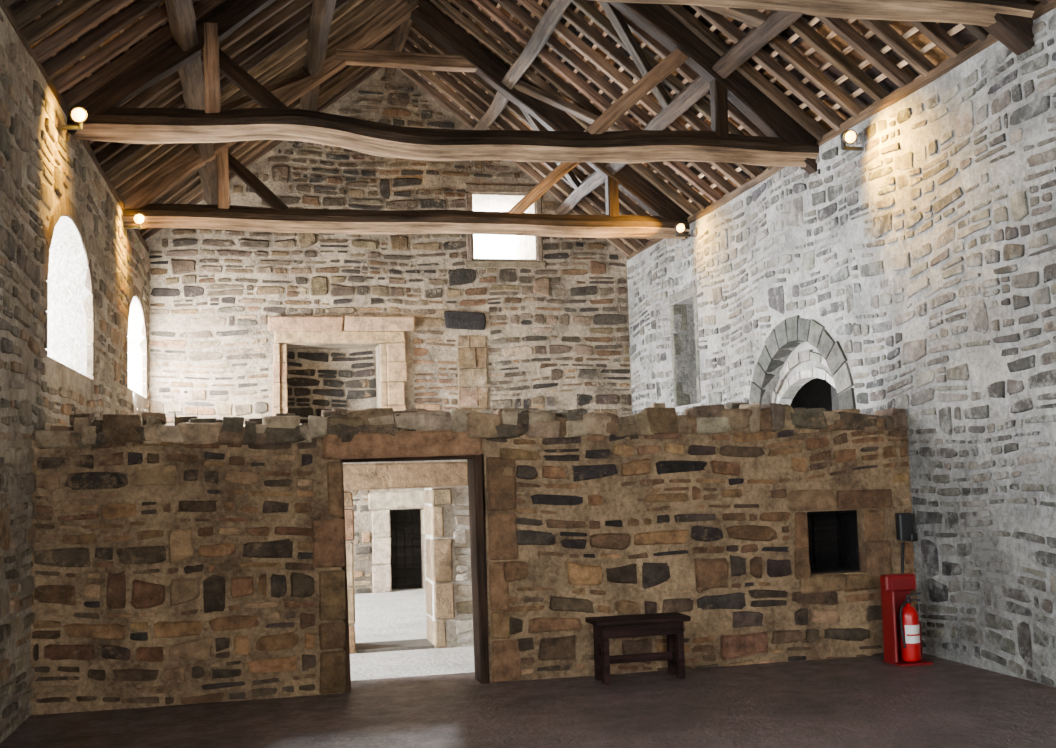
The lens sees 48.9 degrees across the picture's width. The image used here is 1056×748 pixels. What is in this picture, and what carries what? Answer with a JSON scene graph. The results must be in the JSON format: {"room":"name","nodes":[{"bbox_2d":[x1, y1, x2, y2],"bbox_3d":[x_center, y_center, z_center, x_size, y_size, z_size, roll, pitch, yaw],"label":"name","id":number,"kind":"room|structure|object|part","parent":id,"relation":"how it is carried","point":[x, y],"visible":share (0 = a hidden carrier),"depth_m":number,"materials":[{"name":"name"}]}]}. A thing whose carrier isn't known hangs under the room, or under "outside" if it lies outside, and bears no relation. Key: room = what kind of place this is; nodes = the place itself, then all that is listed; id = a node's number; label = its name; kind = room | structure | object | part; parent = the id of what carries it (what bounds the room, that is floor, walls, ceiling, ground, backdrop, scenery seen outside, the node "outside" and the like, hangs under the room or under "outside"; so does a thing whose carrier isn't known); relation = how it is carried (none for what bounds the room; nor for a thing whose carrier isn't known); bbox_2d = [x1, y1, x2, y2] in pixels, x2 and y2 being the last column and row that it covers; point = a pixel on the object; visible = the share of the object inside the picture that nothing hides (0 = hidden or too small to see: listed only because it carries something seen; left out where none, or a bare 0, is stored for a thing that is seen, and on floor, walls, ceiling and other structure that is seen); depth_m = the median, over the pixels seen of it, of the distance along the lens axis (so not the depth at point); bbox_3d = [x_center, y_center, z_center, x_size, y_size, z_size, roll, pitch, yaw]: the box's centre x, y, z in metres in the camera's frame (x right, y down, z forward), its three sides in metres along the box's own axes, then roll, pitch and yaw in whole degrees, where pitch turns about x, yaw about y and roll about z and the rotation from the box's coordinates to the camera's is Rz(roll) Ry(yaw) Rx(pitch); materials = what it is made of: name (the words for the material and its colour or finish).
{"room":"medieval stone hall","nodes":[
{"label":"medieval stone hall","id":0,"kind":"room"},
{"bbox_2d":[0,6,150,742],"bbox_3d":[-3.742,-0.095,6.504,0.900,5.100,20.325,-1,-5,-12],"label":"wall","id":1,"kind":"structure","parent":0,"point":[65,362],"depth_m":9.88,"materials":[{"name":"grey stone"}]},
{"bbox_2d":[0,0,68,117],"label":"wall plates","id":2,"kind":"object","parent":1,"relation":"on","point":[9,14],"depth_m":9.01,"materials":[{"name":"brown wood"}]},
{"bbox_2d":[41,197,95,380],"bbox_3d":[-4.190,-0.806,10.527,0.112,1.523,2.674,-1,-5,-12],"label":"surround","id":3,"kind":"object","parent":1,"relation":"attached to","point":[66,207],"visible":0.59,"depth_m":11.03,"materials":[{"name":"stone"}]},
{"bbox_2d":[57,106,86,129],"bbox_3d":[-3.874,-2.182,9.860,0.260,0.170,0.201,-1,-5,-13],"label":"wall lamp","id":4,"kind":"object","parent":1,"relation":"attached to","point":[78,114],"visible":1,"depth_m":9.81,"materials":[{"name":"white glass"}]},
{"bbox_2d":[82,140,124,211],"label":"wall plates","id":5,"kind":"object","parent":1,"relation":"on","point":[85,142],"depth_m":12.52,"materials":[{"name":"brown wood"}]},
{"bbox_2d":[123,213,144,228],"bbox_3d":[-4.739,-1.851,13.958,0.260,0.170,0.201,-1,-5,-13],"label":"wall lamp","id":6,"kind":"object","parent":1,"relation":"attached to","point":[138,218],"visible":1,"depth_m":13.90,"materials":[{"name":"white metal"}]},
{"bbox_2d":[125,285,147,398],"bbox_3d":[-5.202,-0.440,15.309,0.112,1.398,2.374,-1,-5,-12],"label":"surround","id":7,"kind":"object","parent":1,"relation":"attached to","point":[134,291],"visible":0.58,"depth_m":16.19,"materials":[{"name":"stone"}]},
{"bbox_2d":[687,166,784,223],"label":"wall plates","id":8,"kind":"object","parent":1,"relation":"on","point":[768,173],"depth_m":14.20,"materials":[{"name":"brown wood"}]},
{"bbox_2d":[145,67,631,593],"bbox_3d":[-2.111,-0.737,17.876,7.400,8.200,0.900,-1,-5,-13],"label":"wall","id":9,"kind":"structure","parent":0,"point":[526,246],"depth_m":17.55,"materials":[{"name":"brown stone"}]},
{"bbox_2d":[287,351,375,423],"bbox_3d":[-2.997,0.228,17.703,1.348,1.174,0.046,-1,-5,-13],"label":"hearth","id":10,"kind":"object","parent":9,"relation":"attached to","point":[323,357],"depth_m":17.69,"materials":[{"name":"stone"}]},
{"bbox_2d":[268,315,414,415],"bbox_3d":[-2.730,-0.024,17.128,2.154,1.690,0.162,-1,-5,-13],"label":"fireplace surround","id":11,"kind":"object","parent":9,"relation":"attached to","point":[387,331],"visible":0.88,"depth_m":17.18,"materials":[{"name":"stone"}]},
{"bbox_2d":[368,491,425,592],"bbox_3d":[-1.840,2.489,17.309,1.086,1.467,0.367,-1,-5,-13],"label":"doorway","id":12,"kind":"structure","parent":9,"relation":"in","point":[378,502],"depth_m":17.09,"materials":[{"name":"beige stone"}]},
{"bbox_2d":[390,509,420,588],"bbox_3d":[-1.865,2.640,17.533,0.483,1.182,0.082,-1,-5,-13],"label":"door","id":13,"kind":"structure","parent":9,"relation":"in","point":[405,524],"depth_m":17.52,"materials":[{"name":"brown wood"}]},
{"bbox_2d":[444,311,485,329],"bbox_3d":[-0.963,-0.814,17.710,0.739,0.304,0.156,-1,-5,-13],"label":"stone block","id":14,"kind":"object","parent":9,"relation":"attached to","point":[453,319],"visible":1,"depth_m":17.64,"materials":[{"name":"stone"}]},
{"bbox_2d":[457,336,487,411],"bbox_3d":[-0.859,0.121,17.716,0.468,1.403,0.249,-1,-5,-13],"label":"pilaster","id":15,"kind":"object","parent":9,"relation":"attached to","point":[471,357],"visible":0.77,"depth_m":17.61,"materials":[{"name":"beige stone"}]},
{"bbox_2d":[464,183,545,268],"bbox_3d":[-0.386,-2.280,18.045,1.292,1.332,0.244,-1,-5,-13],"label":"surround","id":16,"kind":"object","parent":9,"relation":"attached to","point":[470,188],"visible":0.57,"depth_m":17.93,"materials":[{"name":"stone"}]},
{"bbox_2d":[343,459,473,653],"bbox_3d":[-0.608,1.779,11.812,7.300,2.080,0.500,-1,-5,-13],"label":"wall","id":17,"kind":"structure","parent":0,"point":[459,493],"depth_m":11.53,"materials":[{"name":"stone"}]},
{"bbox_2d":[343,462,467,653],"bbox_3d":[-1.280,1.806,11.631,1.363,1.834,0.559,-1,-5,-13],"label":"doorway","id":18,"kind":"structure","parent":17,"relation":"in","point":[369,476],"depth_m":11.45,"materials":[{"name":"beige stone"}]},
{"bbox_2d":[453,505,473,642],"bbox_3d":[-0.549,1.719,11.559,7.285,1.996,0.051,-1,-5,-13],"label":"wall","id":19,"kind":"structure","parent":0,"point":[465,607],"depth_m":11.51,"materials":[{"name":"beige stone"}]},
{"bbox_2d":[30,428,917,714],"bbox_3d":[-0.197,1.560,9.840,7.400,2.160,0.550,-1,-5,-13],"label":"wall","id":20,"kind":"structure","parent":0,"point":[622,503],"depth_m":9.59,"materials":[{"name":"brown stone"}]},
{"bbox_2d":[340,454,489,691],"bbox_3d":[-0.952,1.604,9.499,1.205,1.860,0.300,-1,-5,-13],"label":"frame","id":21,"kind":"object","parent":20,"relation":"attached to","point":[474,462],"visible":0.78,"depth_m":9.50,"materials":[{"name":"brown wood"}]},
{"bbox_2d":[312,430,521,693],"bbox_3d":[-0.953,1.507,9.644,1.675,2.068,0.611,-1,-5,-13],"label":"doorway","id":22,"kind":"structure","parent":20,"relation":"in","point":[328,535],"depth_m":9.40,"materials":[{"name":"brown stone"}]},
{"bbox_2d":[34,397,908,474],"bbox_3d":[-0.211,0.495,9.926,7.400,0.725,1.338,-1,-5,-13],"label":"coping","id":23,"kind":"object","parent":20,"relation":"on","point":[499,424],"visible":0.91,"depth_m":9.54,"materials":[{"name":"brown stone"}]},
{"bbox_2d":[32,418,914,704],"bbox_3d":[-0.132,1.488,9.551,7.381,2.132,0.077,-1,-5,-13],"label":"wall partition stones","id":24,"kind":"structure","parent":20,"relation":"attached to","point":[709,573],"depth_m":9.25},
{"bbox_2d":[807,510,859,572],"bbox_3d":[2.658,1.512,10.538,0.536,0.540,0.395,-1,-5,-13],"label":"niche","id":25,"kind":"object","parent":20,"relation":"in","point":[833,535],"depth_m":10.68,"materials":[{"name":"black"}]},
{"bbox_2d":[789,489,891,593],"bbox_3d":[2.765,1.471,10.345,0.990,0.901,0.250,-1,-5,-13],"label":"stone surround","id":26,"kind":"object","parent":20,"relation":"attached to","point":[875,561],"visible":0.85,"depth_m":10.24,"materials":[{"name":"brown stone"}]},
{"bbox_2d":[221,1,768,189],"bbox_3d":[-0.666,-3.647,11.627,5.430,1.301,10.012,-1,-5,-13],"label":"braces","id":27,"kind":"object","parent":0,"point":[752,17],"depth_m":13.51,"materials":[{"name":"brown wood"}]},
{"bbox_2d":[9,0,1039,253],"bbox_3d":[0.194,-4.066,7.965,9.048,3.629,22.439,-1,-5,-13],"label":"ceiling","id":28,"kind":"structure","parent":0,"point":[918,40],"depth_m":11.68,"materials":[{"name":"oak timber"}]},
{"bbox_2d":[2,0,1050,255],"bbox_3d":[0.220,-4.011,7.853,8.685,3.547,20.122,-1,-5,-13],"label":"roof","id":29,"kind":"structure","parent":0,"point":[270,46],"depth_m":13.05,"materials":[{"name":"brown wood"}]},
{"bbox_2d":[165,0,802,214],"bbox_3d":[0.221,-4.494,7.835,5.590,2.411,20.300,-1,-5,-13],"label":"purlins","id":30,"kind":"structure","parent":29,"relation":"attached to","point":[181,14],"depth_m":13.15,"materials":[{"name":"brown wood"}]},
{"bbox_2d":[0,587,1055,747],"bbox_3d":[1.528,2.567,9.096,12.200,0.330,25.200,-1,-5,-13],"label":"floor","id":31,"kind":"structure","parent":0,"point":[866,701],"depth_m":8.27,"materials":[{"name":"stone"}]},
{"bbox_2d":[585,612,690,684],"bbox_3d":[0.901,2.228,9.433,0.802,0.503,0.323,-1,-5,-13],"label":"wooden bench","id":32,"kind":"object","parent":31,"relation":"on","point":[670,624],"visible":1,"depth_m":9.36,"materials":[{"name":"brown wood"}]},
{"bbox_3d":[0.595,2.251,9.360,0.054,0.462,0.284,-1,-5,-13],"label":"leg","id":33,"kind":"part","parent":32,"relation":"part of","materials":[{"name":"brown wood"}]},
{"bbox_3d":[0.895,1.998,9.453,0.802,0.042,0.323,-1,-5,-13],"label":"seat","id":34,"kind":"part","parent":32,"relation":"part of","materials":[{"name":"brown wood"}]},
{"bbox_3d":[1.208,2.246,9.504,0.054,0.461,0.284,-1,-5,-13],"label":"leg","id":35,"kind":"part","parent":32,"relation":"part of","materials":[{"name":"brown wood"}]},
{"bbox_2d":[880,573,932,666],"bbox_3d":[3.195,2.074,9.831,0.310,0.740,0.300,-1,-5,-13],"label":"stand","id":36,"kind":"object","parent":31,"relation":"on","point":[895,588],"visible":0.8,"depth_m":9.83,"materials":[{"name":"red plastic"}]},
{"bbox_2d":[899,592,920,661],"bbox_3d":[3.234,2.131,9.781,0.188,0.567,0.166,-3,-5,16],"label":"fire extinguisher","id":37,"kind":"object","parent":36,"relation":"on","point":[908,615],"visible":1,"depth_m":9.72,"materials":[{"name":"red metal"}]},
{"bbox_3d":[3.264,1.885,9.812,0.124,0.074,0.022,-1,-5,-4],"label":"handle","id":38,"kind":"part","parent":37,"relation":"part of","materials":[{"name":"black metal"}]},
{"bbox_2d":[26,0,1040,250],"bbox_3d":[0.231,-4.069,7.799,8.624,3.391,20.300,-1,-5,-13],"label":"batten","id":39,"kind":"object","parent":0,"point":[959,27],"depth_m":11.56,"materials":[{"name":"brown wood"}]},
{"bbox_2d":[790,378,838,410],"bbox_3d":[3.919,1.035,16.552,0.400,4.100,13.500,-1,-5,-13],"label":"doorway","id":40,"kind":"structure","parent":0,"point":[816,393],"depth_m":15.68,"materials":[{"name":"black"}]},
{"bbox_2d":[592,0,1039,54],"bbox_3d":[0.157,-4.030,8.137,7.788,3.266,0.317,-1,-5,-13],"label":"roof beam","id":41,"kind":"structure","parent":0,"point":[1010,22],"depth_m":8.60,"materials":[{"name":"brown wood"}]},
{"bbox_2d":[627,8,1055,686],"bbox_3d":[4.386,-0.168,8.418,0.900,5.100,20.300,-1,-5,-13],"label":"wall","id":42,"kind":"structure","parent":0,"point":[986,365],"depth_m":10.01,"materials":[{"name":"grey stone"}]},
{"bbox_2d":[121,0,689,241],"bbox_3d":[-1.473,-3.387,15.125,7.785,3.243,0.325,-1,-5,-13],"label":"roof truss","id":43,"kind":"object","parent":42,"relation":"attached to","point":[469,55],"depth_m":15.05,"materials":[{"name":"brown wood"}]},
{"bbox_2d":[67,0,818,174],"bbox_3d":[-0.627,-3.708,11.474,7.781,3.275,0.361,-1,-5,-13],"label":"roof truss","id":44,"kind":"object","parent":42,"relation":"attached to","point":[787,144],"depth_m":11.21,"materials":[{"name":"brown wood"}]},
{"bbox_2d":[627,239,662,260],"label":"wall plates","id":45,"kind":"object","parent":42,"relation":"on","point":[650,243],"depth_m":17.57,"materials":[{"name":"brown wood"}]},
{"bbox_2d":[669,285,700,406],"bbox_3d":[2.244,-0.366,15.925,0.237,1.592,1.015,-1,-5,-13],"label":"surround","id":46,"kind":"object","parent":42,"relation":"attached to","point":[680,398],"visible":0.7,"depth_m":16.26,"materials":[{"name":"stone"}]},
{"bbox_2d":[749,315,855,408],"bbox_3d":[3.016,1.013,12.578,0.180,3.291,2.762,-1,-5,-13],"label":"arch","id":47,"kind":"object","parent":42,"relation":"attached to","point":[787,334],"visible":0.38,"depth_m":12.48,"materials":[{"name":"stone"}]},
{"bbox_2d":[771,349,835,405],"bbox_3d":[3.122,0.149,12.717,0.175,0.812,1.853,-1,-5,-13],"label":"arch","id":48,"kind":"object","parent":42,"relation":"attached to","point":[798,358],"visible":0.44,"depth_m":12.96,"materials":[{"name":"grey stone"}]},
{"bbox_2d":[816,34,997,146],"label":"wall plates","id":49,"kind":"object","parent":42,"relation":"on","point":[972,50],"depth_m":10.35,"materials":[{"name":"brown wood"}]},
{"bbox_2d":[1032,0,1055,19],"label":"wall plates","id":50,"kind":"object","parent":42,"relation":"on","point":[1040,9],"depth_m":8.65,"materials":[{"name":"brown wood"}]},
{"bbox_2d":[627,14,1055,685],"bbox_3d":[3.940,-0.180,8.312,0.039,5.058,20.294,-1,-5,-13],"label":"stone","id":51,"kind":"object","parent":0,"point":[912,351],"visible":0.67,"depth_m":9.92,"materials":[{"name":"grey stone"}]},
{"bbox_2d":[674,223,690,236],"bbox_3d":[2.072,-1.936,15.512,0.260,0.170,0.201,-1,-5,-13],"label":"wall lamp","id":52,"kind":"object","parent":51,"relation":"attached to","point":[679,227],"visible":1,"depth_m":15.44,"materials":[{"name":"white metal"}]},
{"bbox_2d":[840,129,861,150],"bbox_3d":[3.119,-2.255,11.147,0.260,0.170,0.201,-1,-5,-13],"label":"wall lamp","id":53,"kind":"object","parent":51,"relation":"attached to","point":[848,136],"visible":1,"depth_m":11.07,"materials":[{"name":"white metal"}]},
{"bbox_2d":[895,513,917,572],"bbox_3d":[3.375,1.529,10.331,0.160,0.581,0.110,-1,-5,-13],"label":"alarm box","id":54,"kind":"object","parent":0,"point":[904,521],"depth_m":10.30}
]}

